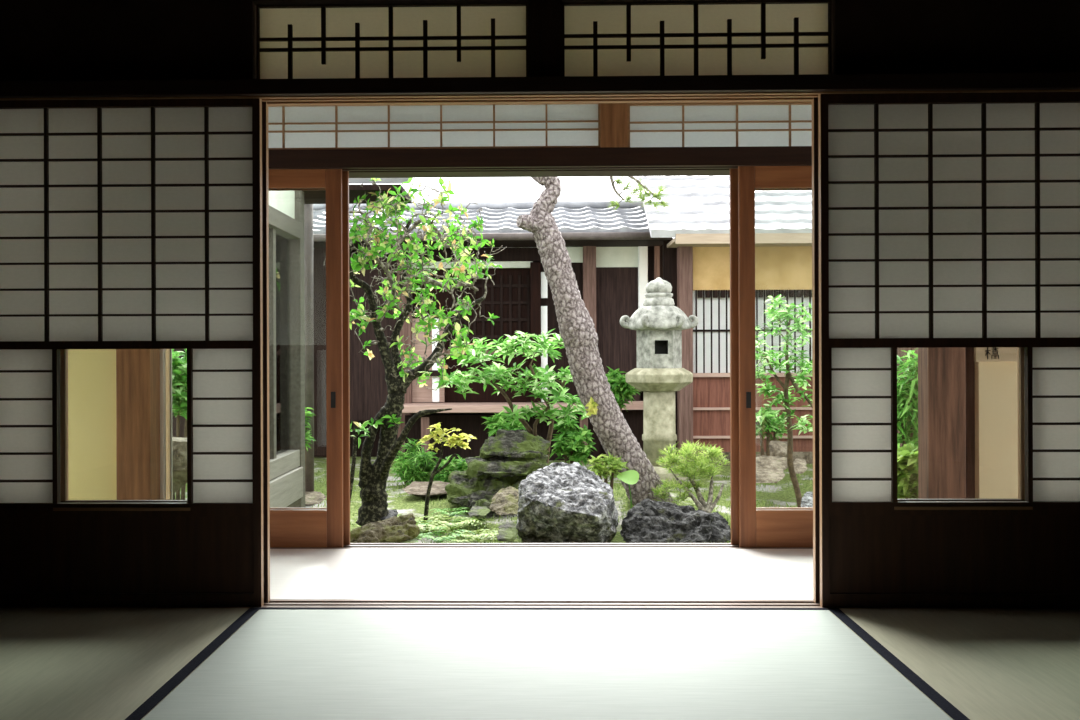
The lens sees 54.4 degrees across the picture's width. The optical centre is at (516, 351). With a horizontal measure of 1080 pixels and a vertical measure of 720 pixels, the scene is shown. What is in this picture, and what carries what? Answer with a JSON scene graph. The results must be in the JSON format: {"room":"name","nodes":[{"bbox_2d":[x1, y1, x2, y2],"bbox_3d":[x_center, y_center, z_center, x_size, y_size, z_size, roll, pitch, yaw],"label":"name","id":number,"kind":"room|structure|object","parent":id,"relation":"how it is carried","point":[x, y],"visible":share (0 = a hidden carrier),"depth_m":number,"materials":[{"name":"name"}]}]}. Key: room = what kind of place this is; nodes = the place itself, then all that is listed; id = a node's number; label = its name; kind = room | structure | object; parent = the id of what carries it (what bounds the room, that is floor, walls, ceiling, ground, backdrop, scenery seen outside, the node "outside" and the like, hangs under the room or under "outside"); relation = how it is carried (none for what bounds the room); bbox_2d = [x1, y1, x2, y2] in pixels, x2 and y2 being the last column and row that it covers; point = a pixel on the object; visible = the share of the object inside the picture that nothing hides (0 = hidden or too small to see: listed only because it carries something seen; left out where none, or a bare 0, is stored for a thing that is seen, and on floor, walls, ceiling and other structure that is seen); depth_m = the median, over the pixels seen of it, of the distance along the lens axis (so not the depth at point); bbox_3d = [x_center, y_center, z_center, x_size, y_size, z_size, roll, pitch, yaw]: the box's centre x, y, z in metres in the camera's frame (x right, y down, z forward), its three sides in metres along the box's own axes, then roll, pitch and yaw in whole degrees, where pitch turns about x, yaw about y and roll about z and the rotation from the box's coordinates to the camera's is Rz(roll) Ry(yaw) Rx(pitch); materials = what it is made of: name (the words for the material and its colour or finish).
{"room":"traditional dwelling","nodes":[
{"label":"traditional dwelling","id":0,"kind":"room"},
{"bbox_2d":[68,349,116,499],"bbox_3d":[-2.055,0.033,4.742,0.557,1.717,0.088,0,0,1],"label":"wall","id":1,"kind":"structure","parent":0,"point":[92,472],"depth_m":4.70,"materials":[{"name":"paint"}]},
{"bbox_2d":[116,349,159,499],"bbox_3d":[-1.701,0.031,4.716,0.152,1.717,0.128,0,0,1],"label":"wooden post","id":2,"kind":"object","parent":1,"relation":"attached to","point":[137,370],"depth_m":4.65,"materials":[{"name":"brown wood"}]},
{"bbox_2d":[0,0,1079,80],"bbox_3d":[0.063,-1.243,3.669,7.200,0.594,0.060,0,0,1],"label":"wall","id":3,"kind":"structure","parent":0,"point":[41,40],"depth_m":3.66,"materials":[{"name":"brown paint"}]},
{"bbox_2d":[270,549,812,599],"bbox_3d":[0.081,0.907,4.226,7.200,0.046,0.981,0,0,1],"label":"floor","id":4,"kind":"structure","parent":0,"point":[705,574],"depth_m":4.19,"materials":[{"name":"white wood"}]},
{"bbox_2d":[975,361,1017,498],"bbox_3d":[2.300,0.017,4.663,0.532,1.717,0.088,0,0,1],"label":"wall","id":5,"kind":"structure","parent":0,"point":[996,388],"depth_m":4.62,"materials":[{"name":"beige paint"}]},
{"bbox_2d":[918,348,965,498],"bbox_3d":[1.879,0.019,4.650,0.163,1.717,0.128,0,0,1],"label":"wooden post","id":6,"kind":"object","parent":5,"relation":"attached to","point":[941,371],"depth_m":4.59,"materials":[{"name":"brown wood"}]},
{"bbox_2d":[965,347,974,498],"bbox_3d":[1.999,0.018,4.688,0.068,1.717,0.048,0,0,1],"label":"strip","id":7,"kind":"object","parent":5,"relation":"attached to","point":[969,352],"visible":0.04,"depth_m":4.66,"materials":[{"name":"brown wood"}]},
{"bbox_2d":[974,347,1016,361],"bbox_3d":[2.149,-0.003,4.607,0.278,0.090,0.027,0,0,1],"label":"board","id":8,"kind":"object","parent":5,"relation":"attached to","point":[981,354],"visible":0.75,"depth_m":4.60,"materials":[{"name":"beige wood"}]},
{"bbox_3d":[0.022,0.967,1.005,7.200,0.065,5.210,0,0,1],"label":"floor","id":9,"kind":"structure","parent":0,"visible":0},
{"bbox_2d":[0,607,260,719],"bbox_3d":[-1.401,0.912,2.656,0.998,0.056,1.959,0,0,1],"label":"mat","id":10,"kind":"object","parent":9,"relation":"on","point":[56,663],"visible":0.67,"depth_m":3.06,"materials":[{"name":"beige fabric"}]},
{"bbox_2d":[0,599,1079,608],"bbox_3d":[0.070,0.910,3.672,7.200,0.060,0.125,0,0,1],"label":"sill","id":11,"kind":"structure","parent":9,"relation":"on","point":[383,603],"depth_m":3.67,"materials":[{"name":"brown wood"}]},
{"bbox_2d":[0,98,263,606],"bbox_3d":[-1.375,0.003,3.662,0.973,1.768,0.032,0,0,1],"label":"screen","id":12,"kind":"object","parent":11,"relation":"on","point":[125,223],"visible":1,"depth_m":3.66,"materials":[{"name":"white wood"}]},
{"bbox_2d":[60,102,269,602],"bbox_3d":[-1.388,0.003,3.726,1.013,1.768,0.032,0,0,1],"label":"screen","id":13,"kind":"object","parent":11,"relation":"on","point":[265,161],"visible":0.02,"depth_m":3.71,"materials":[{"name":"brown wood"}]},
{"bbox_2d":[812,97,1024,602],"bbox_3d":[1.532,-0.007,3.672,0.985,1.768,0.032,0,0,1],"label":"screen","id":14,"kind":"object","parent":11,"relation":"on","point":[815,199],"visible":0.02,"depth_m":3.67,"materials":[{"name":"brown wood"}]},
{"bbox_2d":[818,92,1079,607],"bbox_3d":[1.517,-0.007,3.609,0.945,1.768,0.032,0,0,1],"label":"screen","id":15,"kind":"object","parent":11,"relation":"on","point":[947,220],"visible":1,"depth_m":3.61,"materials":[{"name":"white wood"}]},
{"bbox_2d":[142,607,951,719],"bbox_3d":[0.074,0.907,2.829,1.943,0.056,1.559,0,0,1],"label":"mat","id":16,"kind":"object","parent":9,"relation":"on","point":[284,663],"visible":1,"depth_m":2.92,"materials":[{"name":"green wicker"}]},
{"bbox_2d":[828,608,1079,719],"bbox_3d":[1.543,0.901,2.602,0.998,0.056,1.959,0,0,1],"label":"mat","id":17,"kind":"object","parent":9,"relation":"on","point":[972,664],"visible":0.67,"depth_m":3.02,"materials":[{"name":"beige wicker"}]},
{"bbox_3d":[-3.632,-0.297,1.087,0.100,2.620,5.440,0,0,1],"label":"wall","id":18,"kind":"structure","parent":0,"visible":0},
{"bbox_2d":[0,72,1079,97],"bbox_3d":[0.063,-0.913,3.594,7.200,0.053,0.029,0,0,1],"label":"beam","id":19,"kind":"structure","parent":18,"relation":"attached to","point":[1043,80],"depth_m":3.58,"materials":[{"name":"black wood"}]},
{"bbox_3d":[0.092,1.230,4.789,7.200,0.499,0.100,0,0,1],"label":"wall","id":20,"kind":"structure","parent":0,"visible":0},
{"bbox_2d":[160,169,343,546],"bbox_3d":[-1.227,0.029,4.787,0.864,1.735,0.030,0,0,1],"label":"door","id":21,"kind":"structure","parent":20,"relation":"in","point":[288,527],"depth_m":4.77,"materials":[{"name":"red wood"}]},
{"bbox_2d":[166,171,349,544],"bbox_3d":[-1.211,0.029,4.848,0.876,1.735,0.028,0,0,1],"label":"door","id":22,"kind":"structure","parent":20,"relation":"in","point":[345,174],"depth_m":4.83,"materials":[{"name":"red wood"}]},
{"bbox_2d":[268,146,811,177],"bbox_3d":[0.086,-0.875,4.859,7.200,0.083,0.280,0,0,1],"label":"lintel","id":23,"kind":"object","parent":20,"relation":"attached to","point":[613,161],"visible":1,"depth_m":4.73,"materials":[{"name":"brown wood"}]},
{"bbox_2d":[268,103,600,149],"bbox_3d":[-0.694,-1.020,4.758,2.146,0.215,0.030,0,0,1],"label":"transom panel","id":24,"kind":"object","parent":23,"relation":"on","point":[464,126],"visible":0.55,"depth_m":4.75,"materials":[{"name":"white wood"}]},
{"bbox_2d":[601,103,627,147],"bbox_3d":[0.437,-1.027,4.758,0.121,0.218,0.090,0,0,1],"label":"trim","id":25,"kind":"structure","parent":23,"relation":"on","point":[614,116],"depth_m":4.71,"materials":[{"name":"brown wood"}]},
{"bbox_2d":[628,102,811,146],"bbox_3d":[1.205,-1.016,4.724,1.417,0.217,0.030,0,0,1],"label":"transom panel","id":26,"kind":"object","parent":23,"relation":"on","point":[720,124],"visible":0.62,"depth_m":4.73,"materials":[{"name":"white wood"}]},
{"bbox_2d":[270,543,812,548],"bbox_3d":[0.091,0.932,4.789,7.200,0.096,0.140,0,0,1],"label":"sill","id":27,"kind":"structure","parent":20,"relation":"on","point":[352,545],"depth_m":4.78,"materials":[{"name":"brown wood"}]},
{"bbox_2d":[729,169,812,544],"bbox_3d":[1.485,0.019,4.799,1.013,1.735,0.028,0,0,1],"label":"door","id":28,"kind":"structure","parent":20,"relation":"in","point":[733,173],"depth_m":4.79,"materials":[{"name":"red wood"}]},
{"bbox_2d":[738,166,812,546],"bbox_3d":[1.497,0.019,4.738,0.987,1.735,0.030,0,0,1],"label":"door","id":29,"kind":"structure","parent":20,"relation":"in","point":[757,527],"depth_m":4.73,"materials":[{"name":"red wood"}]},
{"label":"outside","id":30,"kind":"structure","parent":0,"visible":0},
{"bbox_2d":[175,456,812,542],"bbox_3d":[0.232,1.245,12.428,16.000,0.232,15.140,0,0,1],"label":"ground","id":31,"kind":"structure","parent":30,"point":[405,505],"depth_m":9.29,"materials":[{"name":"green plant"}]},
{"bbox_2d":[172,349,185,437],"bbox_3d":[-4.153,0.144,12.128,3.250,2.500,0.100,0,0,1],"label":"wall","id":32,"kind":"structure","parent":31,"relation":"on","point":[182,419],"depth_m":12.07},
{"bbox_2d":[172,349,186,499],"bbox_3d":[-3.129,0.651,9.562,0.659,1.449,0.634,0,0,1],"label":"bush","id":33,"kind":"object","parent":31,"relation":"on","point":[179,365],"visible":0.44,"depth_m":9.48,"materials":[{"name":"green plant"}]},
{"bbox_2d":[172,437,186,493],"bbox_3d":[-2.829,0.937,8.554,0.511,0.476,0.703,0,0,-14],"label":"trough","id":34,"kind":"object","parent":31,"relation":"on","point":[179,444],"visible":0.22,"depth_m":8.27,"materials":[{"name":"grey stone"}]},
{"bbox_2d":[305,407,315,489],"bbox_3d":[-1.800,0.896,8.618,0.293,0.923,0.304,0,0,-15],"label":"bush","id":35,"kind":"object","parent":31,"relation":"on","point":[307,413],"visible":0.19,"depth_m":8.62,"materials":[{"name":"green plant"}]},
{"bbox_2d":[305,491,325,503],"bbox_3d":[-1.737,1.227,8.860,0.343,0.101,0.786,0,0,1],"label":"stone","id":36,"kind":"object","parent":31,"relation":"on","point":[314,497],"visible":0.5,"depth_m":8.63,"materials":[{"name":"beige stone"}]},
{"bbox_2d":[304,204,313,505],"bbox_3d":[-1.776,-0.056,8.934,0.088,2.716,0.090,0,0,1],"label":"post","id":37,"kind":"object","parent":36,"relation":"on","point":[308,208],"visible":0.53,"depth_m":8.89,"materials":[{"name":"brown wood"}]},
{"bbox_2d":[269,178,411,507],"bbox_3d":[-1.783,-0.179,6.962,1.980,3.070,2.777,0,0,1],"label":"glazed wing","id":38,"kind":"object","parent":31,"relation":"on","point":[286,208],"visible":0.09,"depth_m":7.46},
{"bbox_2d":[350,420,369,502],"bbox_3d":[-1.163,0.917,7.523,0.233,0.862,0.141,0,0,1],"label":"sapling","id":39,"kind":"object","parent":31,"relation":"on","point":[354,453],"visible":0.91,"depth_m":7.51,"materials":[{"name":"green plant"}]},
{"bbox_2d":[350,513,419,542],"bbox_3d":[-0.882,1.213,7.251,0.470,0.189,0.666,0,0,1],"label":"rock","id":40,"kind":"object","parent":31,"relation":"on","point":[402,528],"visible":0.94,"depth_m":7.02,"materials":[{"name":"brown stone"}]},
{"bbox_2d":[381,509,397,519],"bbox_3d":[-0.941,1.220,7.812,0.140,0.077,0.532,0,0,1],"label":"rock","id":41,"kind":"object","parent":31,"relation":"on","point":[393,512],"visible":0.56,"depth_m":7.73,"materials":[{"name":"grey stone"}]},
{"bbox_2d":[389,439,437,485],"bbox_3d":[-0.996,1.106,10.242,0.531,0.585,0.572,0,0,1],"label":"bush","id":42,"kind":"object","parent":31,"relation":"on","point":[409,468],"visible":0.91,"depth_m":10.13,"materials":[{"name":"green plant"}]},
{"bbox_2d":[323,178,505,525],"bbox_3d":[-0.799,-0.026,7.798,1.428,2.596,1.362,0,0,1],"label":"leafy tree","id":43,"kind":"object","parent":31,"relation":"on","point":[373,477],"visible":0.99,"depth_m":7.66,"materials":[{"name":"green plant"}]},
{"bbox_2d":[416,520,431,526],"bbox_3d":[-0.780,1.281,7.696,0.417,0.076,0.405,0,0,1],"label":"fern","id":44,"kind":"object","parent":31,"relation":"on","point":[426,520],"visible":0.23,"depth_m":7.74,"materials":[{"name":"green plant"}]},
{"bbox_2d":[403,481,448,496],"bbox_3d":[-0.771,1.270,9.505,0.491,0.138,0.752,0,0,1],"label":"stepping stone","id":45,"kind":"object","parent":31,"relation":"on","point":[419,489],"visible":0.71,"depth_m":9.34,"materials":[{"name":"beige stone"}]},
{"bbox_2d":[415,519,459,532],"bbox_3d":[-0.676,1.272,7.591,0.442,0.091,0.461,0,0,26],"label":"fern","id":46,"kind":"object","parent":31,"relation":"on","point":[432,526],"visible":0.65,"depth_m":7.59,"materials":[{"name":"green plant"}]},
{"bbox_2d":[414,527,474,542],"bbox_3d":[-0.533,1.268,7.154,0.418,0.092,0.528,0,0,40],"label":"fern","id":47,"kind":"object","parent":31,"relation":"on","point":[422,535],"visible":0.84,"depth_m":7.15,"materials":[{"name":"green plant"}]},
{"bbox_2d":[416,422,476,527],"bbox_3d":[-0.532,0.938,7.925,0.480,0.812,0.240,0,0,1],"label":"young sapling","id":48,"kind":"object","parent":31,"relation":"on","point":[453,440],"visible":1,"depth_m":7.90,"materials":[{"name":"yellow plant"}]},
{"bbox_2d":[426,454,467,482],"bbox_3d":[-0.667,1.173,10.191,0.567,0.374,0.512,0,0,34],"label":"bush","id":49,"kind":"object","parent":31,"relation":"on","point":[459,465],"visible":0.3,"depth_m":10.10,"materials":[{"name":"green plant"}]},
{"bbox_2d":[430,507,469,516],"bbox_3d":[-0.538,1.291,8.415,0.392,0.070,0.344,0,0,1],"label":"fern","id":50,"kind":"object","parent":31,"relation":"on","point":[458,512],"visible":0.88,"depth_m":8.40,"materials":[{"name":"green plant"}]},
{"bbox_2d":[418,515,484,530],"bbox_3d":[-0.508,1.274,7.827,0.457,0.098,0.491,0,0,-25],"label":"fern","id":51,"kind":"object","parent":31,"relation":"on","point":[467,520],"visible":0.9,"depth_m":7.77,"materials":[{"name":"green plant"}]},
{"bbox_2d":[436,534,478,542],"bbox_3d":[-0.408,1.277,7.113,0.298,0.057,0.287,0,0,1],"label":"fern","id":52,"kind":"object","parent":31,"relation":"on","point":[462,540],"visible":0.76,"depth_m":7.09,"materials":[{"name":"green plant"}]},
{"bbox_2d":[452,518,487,525],"bbox_3d":[-0.363,1.294,8.000,0.298,0.060,0.277,0,0,1],"label":"fern","id":53,"kind":"object","parent":31,"relation":"on","point":[480,520],"visible":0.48,"depth_m":7.97,"materials":[{"name":"green plant"}]},
{"bbox_2d":[454,529,497,542],"bbox_3d":[-0.241,1.264,7.203,0.376,0.083,0.419,0,0,14],"label":"fern","id":54,"kind":"object","parent":31,"relation":"on","point":[494,534],"visible":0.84,"depth_m":7.15,"materials":[{"name":"green plant"}]},
{"bbox_2d":[468,506,489,516],"bbox_3d":[-0.282,1.231,8.088,0.168,0.082,0.524,0,0,1],"label":"stone","id":55,"kind":"object","parent":31,"relation":"on","point":[475,510],"visible":1,"depth_m":7.92,"materials":[{"name":"grey stone"}]},
{"bbox_2d":[313,201,672,459],"bbox_3d":[-0.834,-0.316,13.152,5.535,3.397,1.960,0,0,1],"label":"house","id":56,"kind":"structure","parent":31,"relation":"on","point":[614,255],"depth_m":13.07,"materials":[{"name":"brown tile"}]},
{"bbox_2d":[445,429,550,508],"bbox_3d":[-0.159,1.021,9.136,0.918,0.664,1.522,0,0,1],"label":"rock","id":57,"kind":"object","parent":31,"relation":"on","point":[506,459],"visible":0.87,"depth_m":8.81,"materials":[{"name":"green stone"}]},
{"bbox_2d":[490,486,518,515],"bbox_3d":[-0.072,1.118,8.000,0.253,0.163,0.815,0,0,1],"label":"rock","id":58,"kind":"object","parent":31,"relation":"on","point":[505,501],"visible":0.9,"depth_m":7.78,"materials":[{"name":"beige stone"}]},
{"bbox_2d":[482,409,529,436],"bbox_3d":[-0.127,0.986,10.998,0.462,0.782,0.521,0,0,34],"label":"bush","id":59,"kind":"object","parent":31,"relation":"on","point":[496,422],"visible":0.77,"depth_m":10.94,"materials":[{"name":"green plant"}]},
{"bbox_2d":[497,522,517,541],"bbox_3d":[-0.059,1.232,7.285,0.141,0.095,0.528,0,0,1],"label":"stone","id":60,"kind":"object","parent":31,"relation":"on","point":[507,531],"visible":1,"depth_m":7.14,"materials":[{"name":"stone"}]},
{"bbox_2d":[434,328,588,463],"bbox_3d":[0.033,0.497,9.780,1.504,1.428,1.118,0,0,8],"label":"shrub","id":61,"kind":"object","parent":31,"relation":"on","point":[546,346],"visible":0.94,"depth_m":9.64,"materials":[{"name":"green plant"}]},
{"bbox_2d":[516,462,617,542],"bbox_3d":[0.355,1.133,7.508,0.712,0.649,1.091,0,0,1],"label":"rock","id":62,"kind":"object","parent":31,"relation":"on","point":[559,502],"visible":0.88,"depth_m":7.16,"materials":[{"name":"grey stone"}]},
{"bbox_2d":[549,419,596,465],"bbox_3d":[0.596,1.032,11.368,0.512,0.638,0.521,0,0,35],"label":"bush","id":63,"kind":"object","parent":31,"relation":"on","point":[570,440],"visible":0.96,"depth_m":11.33,"materials":[{"name":"green plant"}]},
{"bbox_2d":[516,176,676,505],"bbox_3d":[0.459,-0.514,8.245,1.714,3.941,1.082,0,0,1],"label":"pine tree","id":64,"kind":"object","parent":31,"relation":"on","point":[578,334],"visible":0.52,"depth_m":8.29,"materials":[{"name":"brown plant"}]},
{"bbox_2d":[585,397,597,415],"bbox_3d":[0.588,0.429,8.240,0.110,0.161,0.054,0,0,1],"label":"tuft","id":65,"kind":"object","parent":64,"relation":"attached to","point":[592,405],"visible":1,"depth_m":8.24,"materials":[{"name":"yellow plant"}]},
{"bbox_2d":[588,452,628,489],"bbox_3d":[0.692,1.048,8.064,0.343,0.563,0.320,0,0,-23],"label":"bush","id":66,"kind":"object","parent":31,"relation":"on","point":[600,467],"visible":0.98,"depth_m":8.02,"materials":[{"name":"green plant"}]},
{"bbox_2d":[605,366,639,411],"bbox_3d":[1.108,0.760,11.597,0.515,1.212,0.559,0,0,1],"label":"bush","id":67,"kind":"object","parent":31,"relation":"on","point":[619,387],"visible":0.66,"depth_m":11.47,"materials":[{"name":"green plant"}]},
{"bbox_2d":[617,470,638,508],"bbox_3d":[0.839,1.099,7.932,0.170,0.402,0.136,0,0,1],"label":"butterbur","id":68,"kind":"object","parent":31,"relation":"on","point":[629,477],"visible":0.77,"depth_m":7.95,"materials":[{"name":"green plant"}]},
{"bbox_2d":[620,277,698,480],"bbox_3d":[1.486,0.295,10.975,0.825,2.148,0.720,0,0,1],"label":"stone lantern","id":69,"kind":"object","parent":31,"relation":"on","point":[659,324],"visible":0.91,"depth_m":10.82,"materials":[{"name":"stone"}]},
{"bbox_2d":[620,498,713,542],"bbox_3d":[1.102,1.193,7.461,0.614,0.304,0.966,0,0,17],"label":"rock","id":70,"kind":"object","parent":31,"relation":"on","point":[648,521],"visible":0.94,"depth_m":7.21,"materials":[{"name":"grey stone"}]},
{"bbox_2d":[646,440,729,512],"bbox_3d":[1.338,0.998,8.256,0.676,0.643,0.688,0,0,-2],"label":"bush","id":71,"kind":"object","parent":31,"relation":"on","point":[691,468],"visible":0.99,"depth_m":8.12,"materials":[{"name":"green plant"}]},
{"bbox_2d":[705,512,730,542],"bbox_3d":[1.397,1.242,7.550,0.237,0.190,0.706,0,0,1],"label":"rock","id":72,"kind":"object","parent":31,"relation":"on","point":[721,532],"visible":0.66,"depth_m":7.30,"materials":[{"name":"grey stone"}]},
{"bbox_2d":[637,176,812,465],"bbox_3d":[3.912,-0.654,12.678,4.819,4.052,2.355,0,0,1],"label":"annex","id":73,"kind":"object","parent":31,"relation":"on","point":[696,262],"visible":0.23,"depth_m":12.27,"materials":[{"name":"paint"}]},
{"bbox_2d":[756,468,784,482],"bbox_3d":[2.191,1.056,9.052,0.289,0.084,0.846,0,0,26],"label":"stone","id":74,"kind":"object","parent":31,"relation":"on","point":[769,475],"visible":0.84,"depth_m":8.85,"materials":[{"name":"beige stone"}]},
{"bbox_2d":[756,455,787,469],"bbox_3d":[2.340,0.997,9.551,0.307,0.113,0.829,0,0,23],"label":"stone","id":75,"kind":"object","parent":74,"relation":"on","point":[762,462],"visible":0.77,"depth_m":9.36,"materials":[{"name":"beige stone"}]},
{"bbox_2d":[769,440,786,455],"bbox_3d":[2.540,0.909,10.111,0.182,0.120,0.721,0,0,18],"label":"stone","id":76,"kind":"object","parent":75,"relation":"on","point":[777,448],"visible":0.98,"depth_m":9.85,"materials":[{"name":"beige stone"}]},
{"bbox_2d":[756,406,786,455],"bbox_3d":[2.578,0.941,10.789,0.524,0.824,0.492,0,0,1],"label":"bush","id":77,"kind":"object","parent":31,"relation":"on","point":[768,426],"visible":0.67,"depth_m":10.74,"materials":[{"name":"green plant"}]},
{"bbox_2d":[755,294,812,506],"bbox_3d":[2.117,0.411,8.399,0.610,1.739,0.904,0,0,18],"label":"sapling","id":78,"kind":"object","parent":31,"relation":"on","point":[780,313],"visible":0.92,"depth_m":8.33,"materials":[{"name":"green plant"}]},
{"bbox_2d":[793,458,807,473],"bbox_3d":[2.494,0.993,9.282,0.125,0.098,0.633,0,0,12],"label":"stone","id":79,"kind":"object","parent":31,"relation":"on","point":[800,467],"visible":0.97,"depth_m":9.11,"materials":[{"name":"beige stone"}]},
{"bbox_2d":[801,492,812,506],"bbox_3d":[2.235,1.123,7.982,0.143,0.102,0.647,0,0,16],"label":"stone","id":80,"kind":"object","parent":31,"relation":"on","point":[807,499],"visible":0.59,"depth_m":7.85,"materials":[{"name":"grey stone"}]},
{"bbox_2d":[897,348,917,447],"bbox_3d":[2.830,0.648,7.528,0.681,1.392,0.638,0,0,1],"label":"bamboo plant","id":81,"kind":"object","parent":31,"relation":"on","point":[907,397],"visible":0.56,"depth_m":7.47,"materials":[{"name":"green plant"}]},
{"bbox_2d":[897,443,917,498],"bbox_3d":[2.654,0.970,6.958,0.506,0.742,0.479,0,0,27],"label":"leafy plant","id":82,"kind":"object","parent":31,"relation":"on","point":[907,458],"visible":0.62,"depth_m":6.87,"materials":[{"name":"green plant"}]},
{"bbox_2d":[897,348,917,455],"bbox_3d":[3.678,0.157,9.127,1.209,2.380,0.065,0,0,1],"label":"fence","id":83,"kind":"object","parent":31,"relation":"on","point":[900,353],"visible":0.02,"depth_m":9.14,"materials":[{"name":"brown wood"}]},
{"bbox_3d":[-2.706,0.008,3.720,1.652,1.762,0.080,0,0,1],"label":"wall","id":84,"kind":"structure","parent":0,"visible":0},
{"bbox_2d":[0,90,1079,105],"bbox_3d":[0.064,-0.914,3.672,7.200,0.064,0.125,0,0,1],"label":"lintel","id":85,"kind":"object","parent":84,"relation":"attached to","point":[711,97],"visible":0.35,"depth_m":3.65,"materials":[{"name":"brown wood"}]},
{"bbox_2d":[256,2,527,78],"bbox_3d":[-0.436,-1.080,3.679,0.952,0.274,0.030,0,0,1],"label":"transom panel","id":86,"kind":"object","parent":85,"relation":"on","point":[468,39],"visible":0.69,"depth_m":3.68,"materials":[{"name":"beige paper"}]},
{"bbox_2d":[562,0,831,75],"bbox_3d":[0.624,-1.082,3.659,0.933,0.274,0.030,0,0,1],"label":"transom panel","id":87,"kind":"object","parent":85,"relation":"on","point":[719,37],"visible":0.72,"depth_m":3.66,"materials":[{"name":"beige paper"}]},
{"bbox_2d":[528,0,562,76],"bbox_3d":[0.098,-1.087,3.669,0.120,0.280,0.100,0,0,1],"label":"trim","id":88,"kind":"structure","parent":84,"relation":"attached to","point":[545,45],"depth_m":3.62,"materials":[{"name":"brown wood"}]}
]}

